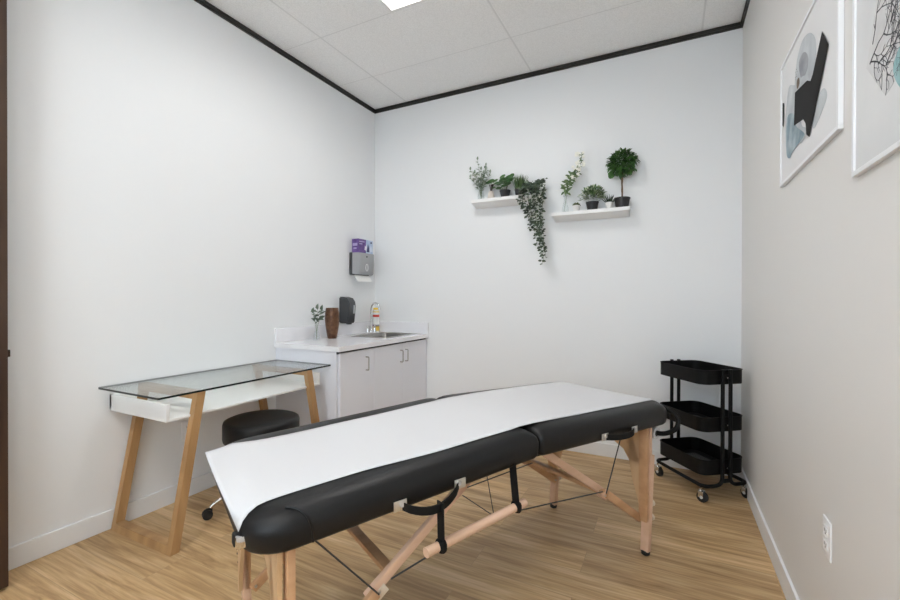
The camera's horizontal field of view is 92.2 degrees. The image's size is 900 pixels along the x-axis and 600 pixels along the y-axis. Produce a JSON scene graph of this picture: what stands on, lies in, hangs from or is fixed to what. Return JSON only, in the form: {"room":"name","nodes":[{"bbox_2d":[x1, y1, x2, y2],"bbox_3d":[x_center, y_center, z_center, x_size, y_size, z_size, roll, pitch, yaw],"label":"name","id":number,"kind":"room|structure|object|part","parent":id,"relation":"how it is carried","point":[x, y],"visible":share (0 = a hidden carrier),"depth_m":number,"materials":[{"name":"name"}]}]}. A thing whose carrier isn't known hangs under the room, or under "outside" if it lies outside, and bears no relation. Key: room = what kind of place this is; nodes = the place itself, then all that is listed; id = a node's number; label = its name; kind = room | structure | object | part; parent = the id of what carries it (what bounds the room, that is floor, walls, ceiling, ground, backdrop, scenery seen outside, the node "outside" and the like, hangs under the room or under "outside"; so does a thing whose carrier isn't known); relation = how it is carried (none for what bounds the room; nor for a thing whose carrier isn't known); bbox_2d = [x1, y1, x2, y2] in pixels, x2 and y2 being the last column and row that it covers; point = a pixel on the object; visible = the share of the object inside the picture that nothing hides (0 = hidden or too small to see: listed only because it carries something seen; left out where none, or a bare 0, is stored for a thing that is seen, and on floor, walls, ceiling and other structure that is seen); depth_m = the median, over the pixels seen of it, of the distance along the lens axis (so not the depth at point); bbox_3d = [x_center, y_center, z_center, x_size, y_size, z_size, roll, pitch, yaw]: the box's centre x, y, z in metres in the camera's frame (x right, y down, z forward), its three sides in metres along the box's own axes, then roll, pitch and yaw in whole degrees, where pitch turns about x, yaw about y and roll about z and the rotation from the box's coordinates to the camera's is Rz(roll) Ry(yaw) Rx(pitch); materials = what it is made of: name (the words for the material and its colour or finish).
{"room":"examination room","nodes":[
{"label":"examination room","id":0,"kind":"room"},
{"bbox_2d":[7,0,374,547],"bbox_3d":[-1.926,-0.391,2.132,0.120,3.185,5.205,0,0,27],"label":"wall","id":1,"kind":"structure","parent":0,"point":[182,192],"depth_m":2.46,"materials":[{"name":"white paint"}]},
{"bbox_2d":[0,0,9,589],"bbox_3d":[-2.027,-0.276,1.395,0.107,2.938,0.917,0,0,27],"label":"door","id":2,"kind":"structure","parent":1,"relation":"in","point":[4,352],"depth_m":1.79,"materials":[{"name":"metal"}]},
{"bbox_2d":[8,471,215,570],"bbox_3d":[-2.145,1.154,1.565,0.012,0.100,3.746,0,0,27],"label":"baseboard","id":3,"kind":"structure","parent":1,"relation":"attached to","point":[23,553],"depth_m":2.19,"materials":[{"name":"white"}]},
{"bbox_2d":[182,421,187,441],"bbox_3d":[-1.599,0.795,2.643,0.008,0.118,0.072,0,0,27],"label":"wall outlet","id":4,"kind":"object","parent":1,"relation":"attached to","point":[185,423],"visible":0.34,"depth_m":2.62,"materials":[{"name":"white plastic"}]},
{"bbox_2d":[194,0,375,113],"bbox_3d":[-1.861,-1.864,2.094,0.018,0.038,4.965,0,0,27],"label":"trim","id":5,"kind":"structure","parent":1,"relation":"attached to","point":[204,3],"depth_m":3.23,"materials":[{"name":"black metal"}]},
{"bbox_2d":[274,321,372,342],"bbox_3d":[-1.021,0.264,3.769,0.018,0.104,1.230,0,0,27],"label":"backsplash","id":6,"kind":"structure","parent":1,"relation":"attached to","point":[305,332],"depth_m":3.53,"materials":[{"name":"white stone"}]},
{"bbox_2d":[339,297,355,324],"bbox_3d":[-0.911,0.095,3.877,0.116,0.247,0.100,0,0,27],"label":"soap dispenser","id":7,"kind":"object","parent":1,"relation":"attached to","point":[347,306],"visible":1,"depth_m":3.84,"materials":[{"name":"grey plastic"}]},
{"bbox_2d":[349,252,373,281],"bbox_3d":[-0.820,-0.304,4.064,0.107,0.268,0.256,0,0,27],"label":"paper towel dispenser","id":8,"kind":"object","parent":1,"relation":"attached to","point":[361,265],"visible":1,"depth_m":3.99,"materials":[{"name":"grey plastic"}]},
{"bbox_3d":[-0.853,-0.334,4.080,0.032,0.208,0.256,0,0,27],"label":"plate","id":9,"kind":"part","parent":8,"relation":"part of","materials":[{"name":"grey plastic"}]},
{"bbox_2d":[352,238,372,253],"bbox_3d":[-0.821,-0.501,4.071,0.074,0.125,0.217,0,0,27],"label":"glove box","id":10,"kind":"object","parent":8,"relation":"on","point":[358,245],"visible":0.86,"depth_m":4.01,"materials":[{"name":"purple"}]},
{"bbox_3d":[-0.786,-0.500,4.057,0.001,0.100,0.195,0,0,27],"label":"printed panel","id":11,"kind":"part","parent":10,"relation":"part of","materials":[{"name":"multicoloured"}]},
{"bbox_2d":[355,275,371,281],"bbox_3d":[-0.810,-0.200,4.048,0.039,0.060,0.210,0,0,27],"label":"towel","id":12,"kind":"object","parent":8,"relation":"hanging from","point":[363,278],"depth_m":4.04,"materials":[{"name":"white paper"}]},
{"bbox_2d":[0,450,785,599],"bbox_3d":[-0.511,1.258,1.421,3.298,0.100,5.205,0,0,27],"label":"floor","id":13,"kind":"structure","parent":0,"point":[586,547],"depth_m":2.05,"materials":[{"name":"brown wood"}]},
{"bbox_2d":[98,360,330,556],"bbox_3d":[-1.313,0.824,2.607,0.530,0.755,1.133,0,0,27],"label":"desk","id":14,"kind":"object","parent":13,"relation":"on","point":[191,399],"visible":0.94,"depth_m":2.30,"materials":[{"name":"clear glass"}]},
{"bbox_3d":[-1.718,0.829,2.336,0.034,0.744,0.178,0,0,27],"label":"leg","id":15,"kind":"part","parent":14,"relation":"part of","materials":[{"name":"brown wood"}]},
{"bbox_3d":[-1.288,0.831,2.118,0.038,0.744,0.178,0,0,27],"label":"leg","id":16,"kind":"part","parent":14,"relation":"part of","materials":[{"name":"brown wood"}]},
{"bbox_3d":[-1.312,0.451,2.606,0.530,0.010,1.133,0,0,27],"label":"glass","id":17,"kind":"part","parent":14,"relation":"part of","materials":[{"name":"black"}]},
{"bbox_2d":[110,370,319,422],"bbox_3d":[-1.330,0.534,2.603,0.496,0.083,1.007,0,0,27],"label":"drawer","id":18,"kind":"object","parent":14,"relation":"on","point":[180,407],"depth_m":2.51,"materials":[{"name":"white paint"}]},
{"bbox_3d":[-1.326,0.826,3.109,0.034,0.744,0.186,0,0,27],"label":"leg","id":19,"kind":"part","parent":14,"relation":"part of","materials":[{"name":"brown wood"}]},
{"bbox_3d":[-0.896,0.828,2.891,0.038,0.744,0.186,0,0,27],"label":"leg","id":20,"kind":"part","parent":14,"relation":"part of","materials":[{"name":"brown wood"}]},
{"bbox_2d":[202,409,299,519],"bbox_3d":[-1.119,0.944,2.570,0.589,0.514,0.597,0,0,27],"label":"stool","id":21,"kind":"object","parent":13,"relation":"on","point":[259,422],"visible":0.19,"depth_m":2.43,"materials":[{"name":"black leather"}]},
{"bbox_3d":[-1.228,1.112,2.462,0.248,0.076,0.027,0,0,-38],"label":"leg","id":22,"kind":"part","parent":21,"relation":"part of","materials":[{"name":"silver metal"}]},
{"bbox_3d":[-1.108,0.752,2.554,0.418,0.129,0.418,0,0,27],"label":"seat","id":23,"kind":"part","parent":21,"relation":"part of","materials":[{"name":"black leather"}]},
{"bbox_2d":[276,347,373,425],"bbox_3d":[-0.927,0.776,3.275,0.634,0.845,0.399,0,0,27],"label":"base cabinet","id":24,"kind":"object","parent":13,"relation":"on","point":[346,387],"visible":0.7,"depth_m":3.10,"materials":[{"name":"white laminate"}]},
{"bbox_3d":[-0.687,0.365,3.152,0.008,0.018,0.396,0,0,27],"label":"shadow rail","id":25,"kind":"part","parent":24,"relation":"part of","materials":[{"name":"grey"}]},
{"bbox_3d":[-0.678,0.732,3.158,0.020,0.725,0.380,0,0,27],"label":"door","id":26,"kind":"part","parent":24,"relation":"part of","materials":[{"name":"white laminate"}]},
{"bbox_3d":[-0.613,0.473,3.227,0.032,0.105,0.008,0,0,27],"label":"handle","id":27,"kind":"part","parent":24,"relation":"part of","materials":[{"name":"grey metal"}]},
{"bbox_2d":[373,338,425,409],"bbox_3d":[-0.653,0.774,3.817,0.634,0.845,0.811,0,0,27],"label":"base cabinet","id":28,"kind":"object","parent":13,"relation":"on","point":[399,368],"visible":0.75,"depth_m":3.64,"materials":[{"name":"white laminate"}]},
{"bbox_2d":[274,321,428,351],"bbox_3d":[-0.752,0.282,3.632,0.622,0.139,1.230,0,0,27],"label":"countertop","id":29,"kind":"structure","parent":28,"relation":"on","point":[304,337],"depth_m":3.49,"materials":[{"name":"white stone"}]},
{"bbox_2d":[325,308,338,338],"bbox_3d":[-0.973,0.191,3.579,0.117,0.252,0.117,0,0,27],"label":"vase","id":30,"kind":"object","parent":29,"relation":"on","point":[331,314],"visible":1,"depth_m":3.54,"materials":[{"name":"brown metal"}]},
{"bbox_2d":[365,302,379,333],"bbox_3d":[-0.712,0.167,4.100,0.127,0.296,0.182,0,0,27],"label":"faucet","id":31,"kind":"object","parent":29,"relation":"on","point":[371,330],"visible":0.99,"depth_m":4.11,"materials":[{"name":"silver metal"}]},
{"bbox_3d":[-0.712,0.161,4.100,0.119,0.284,0.036,0,0,27],"label":"spout","id":32,"kind":"part","parent":31,"relation":"part of","materials":[{"name":"silver metal"}]},
{"bbox_2d":[373,308,378,331],"bbox_3d":[-0.718,0.195,4.204,0.064,0.239,0.064,0,0,27],"label":"bottle","id":33,"kind":"object","parent":29,"relation":"on","point":[375,310],"visible":0.81,"depth_m":4.18,"materials":[{"name":"beige plastic"}]},
{"bbox_2d":[351,332,414,337],"bbox_3d":[-0.593,0.388,3.906,0.384,0.155,0.494,0,0,27],"label":"sink","id":34,"kind":"object","parent":29,"relation":"in","point":[378,334],"visible":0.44,"depth_m":4.06,"materials":[{"name":"silver metal"}]},
{"bbox_3d":[-1.053,0.251,3.421,0.054,0.131,0.054,0,0,27],"label":"glass vase","id":35,"kind":"object","parent":29,"relation":"on","visible":0},
{"bbox_2d":[311,304,325,338],"bbox_3d":[-1.047,0.167,3.430,0.123,0.281,0.105,0,0,27],"label":"eucalyptus sprig","id":36,"kind":"object","parent":35,"relation":"in","point":[317,305],"visible":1,"depth_m":3.42,"materials":[{"name":"green plant"}]},
{"bbox_3d":[-0.501,0.731,3.508,0.020,0.725,0.396,0,0,27],"label":"door","id":37,"kind":"part","parent":28,"relation":"part of","materials":[{"name":"white laminate"}]},
{"bbox_3d":[-0.412,0.363,3.694,0.008,0.018,0.808,0,0,27],"label":"shadow rail","id":38,"kind":"part","parent":28,"relation":"part of","materials":[{"name":"grey"}]},
{"bbox_3d":[-0.319,0.730,3.867,0.020,0.725,0.400,0,0,27],"label":"door","id":39,"kind":"part","parent":28,"relation":"part of","materials":[{"name":"white laminate"}]},
{"bbox_2d":[212,382,680,599],"bbox_3d":[0.128,0.838,1.836,1.967,0.738,0.778,0,0,-35],"label":"massage table","id":40,"kind":"object","parent":13,"relation":"on","point":[274,529],"visible":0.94,"depth_m":1.37,"materials":[{"name":"black leather"}]},
{"bbox_3d":[-0.737,0.829,1.573,0.020,0.425,0.040,0,0,-35],"label":"leg","id":41,"kind":"part","parent":40,"relation":"part of","materials":[{"name":"orange wood"}]},
{"bbox_3d":[-0.594,0.828,1.328,0.012,0.420,0.566,0,0,-35],"label":"panel","id":42,"kind":"part","parent":40,"relation":"part of","materials":[{"name":"brown wood"}]},
{"bbox_3d":[-0.411,0.832,1.111,0.020,0.425,0.040,0,0,-35],"label":"leg","id":43,"kind":"part","parent":40,"relation":"part of","materials":[{"name":"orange wood"}]},
{"bbox_3d":[-0.281,0.547,1.578,0.981,0.151,0.726,0,0,-35],"label":"cushion panel","id":44,"kind":"part","parent":40,"relation":"part of","materials":[{"name":"black leather"}]},
{"bbox_3d":[-0.141,0.582,1.228,0.043,0.031,0.003,0,0,-35],"label":"handle plate","id":45,"kind":"part","parent":40,"relation":"part of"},
{"bbox_3d":[-0.047,0.592,1.277,0.200,0.060,0.036,0,0,-35],"label":"carry handle","id":46,"kind":"part","parent":40,"relation":"part of","materials":[{"name":"black leather"}]},
{"bbox_2d":[205,382,656,531],"bbox_3d":[0.096,0.541,1.842,1.945,0.155,0.579,0,0,-35],"label":"paper sheet","id":47,"kind":"object","parent":40,"relation":"on","point":[248,474],"visible":0.95,"depth_m":1.54,"materials":[{"name":"white paper"}]},
{"bbox_3d":[0.032,0.571,1.349,0.043,0.031,0.003,0,0,-35],"label":"handle plate","id":48,"kind":"part","parent":40,"relation":"part of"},
{"bbox_3d":[0.588,0.815,2.508,0.020,0.451,0.040,0,0,-35],"label":"leg","id":49,"kind":"part","parent":40,"relation":"part of","materials":[{"name":"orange wood"}]},
{"bbox_3d":[0.505,0.532,2.132,0.934,0.126,0.726,0,0,-35],"label":"cushion panel","id":50,"kind":"part","parent":40,"relation":"part of","materials":[{"name":"black plastic"}]},
{"bbox_3d":[0.762,0.814,2.285,0.012,0.446,0.566,0,0,-35],"label":"panel","id":51,"kind":"part","parent":40,"relation":"part of","materials":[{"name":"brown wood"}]},
{"bbox_3d":[0.729,0.566,1.825,0.201,0.030,0.036,0,0,-35],"label":"carry handle","id":52,"kind":"part","parent":40,"relation":"part of","materials":[{"name":"black leather"}]},
{"bbox_3d":[0.914,0.817,2.046,0.020,0.451,0.040,0,0,-35],"label":"leg","id":53,"kind":"part","parent":40,"relation":"part of","materials":[{"name":"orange wood"}]},
{"bbox_3d":[0.941,0.680,2.064,0.016,0.176,0.038,0,0,-35],"label":"leg","id":54,"kind":"part","parent":40,"relation":"part of","materials":[{"name":"brown wood"}]},
{"bbox_2d":[655,359,746,502],"bbox_3d":[1.617,0.810,2.816,0.342,0.790,0.476,0,0,-11],"label":"utility cart","id":55,"kind":"object","parent":13,"relation":"on","point":[700,456],"visible":0.96,"depth_m":2.70,"materials":[{"name":"black paint"}]},
{"bbox_3d":[1.528,0.768,2.799,0.148,0.705,0.462,0,0,-11],"label":"post frame","id":56,"kind":"part","parent":55,"relation":"part of","materials":[{"name":"black paint"}]},
{"bbox_2d":[660,437,741,475],"bbox_3d":[1.616,1.006,2.817,0.314,0.090,0.418,0,0,-11],"label":"tray","id":57,"kind":"object","parent":55,"relation":"on","point":[700,456],"depth_m":2.80,"materials":[{"name":"black metal"}]},
{"bbox_2d":[660,400,741,431],"bbox_3d":[1.617,0.749,2.816,0.314,0.086,0.418,0,0,-11],"label":"tray","id":58,"kind":"object","parent":55,"relation":"on","point":[696,415],"depth_m":2.71,"materials":[{"name":"black metal"}]},
{"bbox_2d":[660,360,742,384],"bbox_3d":[1.617,0.465,2.814,0.314,0.086,0.418,0,0,-11],"label":"tray","id":59,"kind":"object","parent":55,"relation":"on","point":[694,371],"depth_m":2.70,"materials":[{"name":"black metal"}]},
{"bbox_3d":[1.706,0.768,2.833,0.148,0.705,0.462,0,0,-11],"label":"post frame","id":60,"kind":"part","parent":55,"relation":"part of","materials":[{"name":"black paint"}]},
{"bbox_2d":[206,0,745,108],"bbox_3d":[-0.505,-1.927,1.407,3.058,0.101,4.965,0,0,27],"label":"ceiling","id":61,"kind":"structure","parent":0,"point":[381,57],"depth_m":3.06,"materials":[{"name":"tile"}]},
{"bbox_2d":[379,0,425,12],"bbox_3d":[-0.252,-1.919,2.430,0.606,0.081,0.606,0,0,27],"label":"ceiling light","id":62,"kind":"object","parent":61,"relation":"attached to","point":[391,5],"visible":1,"depth_m":2.77,"materials":[{"name":"white plastic"}]},
{"bbox_2d":[375,28,742,454],"bbox_3d":[0.641,-0.393,3.682,3.058,3.185,0.120,0,0,27],"label":"wall","id":63,"kind":"structure","parent":0,"point":[611,300],"depth_m":3.42,"materials":[{"name":"white paint"}]},
{"bbox_2d":[379,321,428,333],"bbox_3d":[-0.470,0.263,4.169,0.602,0.104,0.018,0,0,27],"label":"backsplash","id":64,"kind":"structure","parent":63,"relation":"attached to","point":[384,326],"depth_m":4.14,"materials":[{"name":"white stone"}]},
{"bbox_2d":[471,192,545,208],"bbox_3d":[0.482,-0.826,3.627,0.615,0.058,0.118,0,0,27],"label":"wall shelf","id":65,"kind":"object","parent":63,"relation":"attached to","point":[504,201],"visible":0.86,"depth_m":3.63,"materials":[{"name":"white paint"}]},
{"bbox_2d":[488,184,494,197],"bbox_3d":[0.349,-0.919,3.680,0.064,0.126,0.064,0,0,27],"label":"ceramic vase","id":66,"kind":"object","parent":65,"relation":"on","point":[491,193],"visible":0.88,"depth_m":3.66,"materials":[{"name":"beige ceramic"}]},
{"bbox_2d":[486,173,513,196],"bbox_3d":[0.425,-0.956,3.644,0.253,0.199,0.098,0,0,27],"label":"potted plant","id":67,"kind":"object","parent":65,"relation":"on","point":[505,181],"visible":0.97,"depth_m":3.61,"materials":[{"name":"green plant"}]},
{"bbox_3d":[0.461,-0.886,3.629,0.092,0.060,0.092,0,0,27],"label":"pot","id":68,"kind":"part","parent":67,"relation":"part of","materials":[{"name":"black plastic"}]},
{"bbox_2d":[512,174,527,194],"bbox_3d":[0.577,-0.949,3.581,0.126,0.187,0.150,0,0,-33],"label":"potted grass","id":69,"kind":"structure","parent":65,"relation":"on","point":[518,183],"depth_m":3.55,"materials":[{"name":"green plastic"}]},
{"bbox_2d":[514,188,523,194],"bbox_3d":[0.574,-0.884,3.577,0.084,0.058,0.084,0,0,27],"label":"pot","id":70,"kind":"object","parent":69,"relation":"on","point":[516,190],"depth_m":3.55,"materials":[{"name":"black plastic"}]},
{"bbox_2d":[516,178,547,264],"bbox_3d":[0.667,-0.627,3.487,0.260,0.702,0.161,0,0,27],"label":"trailing plant","id":71,"kind":"object","parent":65,"relation":"on","point":[534,187],"visible":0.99,"depth_m":3.44,"materials":[{"name":"green plant"}]},
{"bbox_3d":[0.267,-0.932,3.732,0.060,0.151,0.060,0,0,27],"label":"glass vase","id":72,"kind":"object","parent":65,"relation":"on","visible":0},
{"bbox_2d":[469,157,490,195],"bbox_3d":[0.256,-1.053,3.733,0.212,0.375,0.084,0,0,27],"label":"sprig","id":73,"kind":"object","parent":72,"relation":"in","point":[481,179],"visible":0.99,"depth_m":3.73,"materials":[{"name":"green plant"}]},
{"bbox_3d":[0.257,-1.035,3.727,0.186,0.339,0.022,0,0,27],"label":"stem","id":74,"kind":"part","parent":73,"relation":"part of","materials":[{"name":"green plant"}]},
{"bbox_2d":[375,22,740,112],"bbox_3d":[0.613,-1.866,3.614,3.058,0.038,0.018,0,0,27],"label":"trim","id":75,"kind":"structure","parent":63,"relation":"attached to","point":[737,25],"depth_m":3.42,"materials":[{"name":"black metal"}]},
{"bbox_2d":[551,206,630,222],"bbox_3d":[1.076,-0.654,3.327,0.570,0.058,0.118,0,0,27],"label":"wall shelf","id":76,"kind":"object","parent":63,"relation":"attached to","point":[615,212],"visible":1,"depth_m":3.29,"materials":[{"name":"white paint"}]},
{"bbox_2d":[572,202,580,210],"bbox_3d":[0.979,-0.721,3.360,0.065,0.074,0.062,0,0,27],"label":"succulent","id":77,"kind":"object","parent":76,"relation":"on","point":[576,206],"visible":0.97,"depth_m":3.34,"materials":[{"name":"white ceramic"}]},
{"bbox_2d":[573,205,579,210],"bbox_3d":[0.980,-0.708,3.361,0.057,0.048,0.057,0,0,27],"label":"pot","id":78,"kind":"object","parent":77,"relation":"on","point":[575,207],"depth_m":3.34,"materials":[{"name":"white ceramic"}]},
{"bbox_2d":[578,184,606,209],"bbox_3d":[1.084,-0.783,3.309,0.230,0.200,0.144,0,0,27],"label":"bush","id":79,"kind":"object","parent":76,"relation":"on","point":[591,189],"visible":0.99,"depth_m":3.28,"materials":[{"name":"green plant"}]},
{"bbox_2d":[586,201,598,209],"bbox_3d":[1.087,-0.715,3.312,0.097,0.064,0.097,0,0,27],"label":"pot","id":80,"kind":"object","parent":79,"relation":"on","point":[590,205],"depth_m":3.28,"materials":[{"name":"black plastic"}]},
{"bbox_2d":[602,194,614,207],"bbox_3d":[1.196,-0.734,3.249,0.110,0.102,0.112,0,0,27],"label":"aloe plant","id":81,"kind":"object","parent":76,"relation":"on","point":[609,203],"visible":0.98,"depth_m":3.23,"materials":[{"name":"green plant"}]},
{"bbox_3d":[1.195,-0.707,3.250,0.059,0.048,0.059,0,0,27],"label":"pot","id":82,"kind":"part","parent":81,"relation":"part of","materials":[{"name":"white ceramic"}]},
{"bbox_2d":[605,147,639,206],"bbox_3d":[1.283,-0.905,3.219,0.244,0.446,0.166,0,0,27],"label":"topiary","id":83,"kind":"object","parent":76,"relation":"on","point":[621,170],"visible":0.99,"depth_m":3.19,"materials":[{"name":"green plant"}]},
{"bbox_2d":[614,196,629,206],"bbox_3d":[1.278,-0.720,3.219,0.116,0.074,0.116,0,0,27],"label":"pot","id":84,"kind":"object","parent":83,"relation":"on","point":[622,201],"depth_m":3.18,"materials":[{"name":"black plastic"}]},
{"bbox_3d":[0.907,-0.752,3.409,0.052,0.136,0.052,0,0,27],"label":"glass vase","id":85,"kind":"object","parent":76,"relation":"on","visible":0},
{"bbox_2d":[555,151,585,209],"bbox_3d":[0.927,-0.927,3.390,0.264,0.468,0.049,0,0,27],"label":"sprig","id":86,"kind":"object","parent":85,"relation":"in","point":[571,177],"visible":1,"depth_m":3.37,"materials":[{"name":"green plant"}]},
{"bbox_2d":[566,442,738,475],"bbox_3d":[0.887,1.151,3.488,2.433,0.100,0.012,0,0,27],"label":"baseboard","id":87,"kind":"structure","parent":63,"relation":"attached to","point":[596,448],"depth_m":3.31,"materials":[{"name":"white"}]},
{"bbox_2d":[652,427,659,438],"bbox_3d":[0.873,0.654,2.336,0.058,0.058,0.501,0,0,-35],"label":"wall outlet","id":88,"kind":"object","parent":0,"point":[654,429],"visible":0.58,"depth_m":2.13,"materials":[{"name":"white plastic"}]},
{"bbox_2d":[741,0,899,599],"bbox_3d":[0.909,-0.379,0.696,0.120,3.185,5.205,0,0,27],"label":"wall","id":89,"kind":"structure","parent":0,"point":[820,314],"depth_m":1.40,"materials":[{"name":"white paint"}]},
{"bbox_2d":[740,0,749,27],"bbox_3d":[0.850,-1.852,0.720,0.018,0.038,4.965,0,0,27],"label":"trim","id":90,"kind":"structure","parent":89,"relation":"attached to","point":[747,2],"depth_m":2.79,"materials":[{"name":"black metal"}]},
{"bbox_2d":[739,467,799,599],"bbox_3d":[0.845,1.163,0.727,0.012,0.100,4.953,0,0,27],"label":"baseboard","id":91,"kind":"structure","parent":89,"relation":"attached to","point":[787,586],"depth_m":2.00,"materials":[{"name":"white"}]},
{"bbox_2d":[780,0,843,186],"bbox_3d":[1.264,-0.740,1.543,0.015,0.512,0.725,0,0,27],"label":"framed print","id":92,"kind":"object","parent":89,"relation":"attached to","point":[812,70],"visible":1,"depth_m":1.46,"materials":[{"name":"white paper"}]},
{"bbox_2d":[822,514,831,562],"bbox_3d":[1.151,0.727,1.325,0.008,0.118,0.072,0,0,27],"label":"wall outlet","id":93,"kind":"object","parent":89,"relation":"attached to","point":[827,526],"visible":1,"depth_m":1.31,"materials":[{"name":"white plastic"}]},
{"bbox_2d":[823,524,827,537],"bbox_3d":[1.149,0.706,1.326,0.004,0.028,0.034,0,0,27],"label":"socket","id":94,"kind":"object","parent":93,"relation":"attached to","point":[825,526],"depth_m":1.32,"materials":[{"name":"grey plastic"}]},
{"bbox_2d":[823,538,827,551],"bbox_3d":[1.149,0.748,1.326,0.004,0.028,0.034,0,0,27],"label":"socket","id":95,"kind":"object","parent":93,"relation":"attached to","point":[825,540],"depth_m":1.32,"materials":[{"name":"grey plastic"}]},
{"bbox_2d":[851,0,899,177],"bbox_3d":[0.881,-0.697,0.786,0.014,0.760,0.762,0,0,27],"label":"framed print","id":96,"kind":"object","parent":89,"relation":"attached to","point":[875,23],"visible":1,"depth_m":1.01,"materials":[{"name":"white"}]}
]}

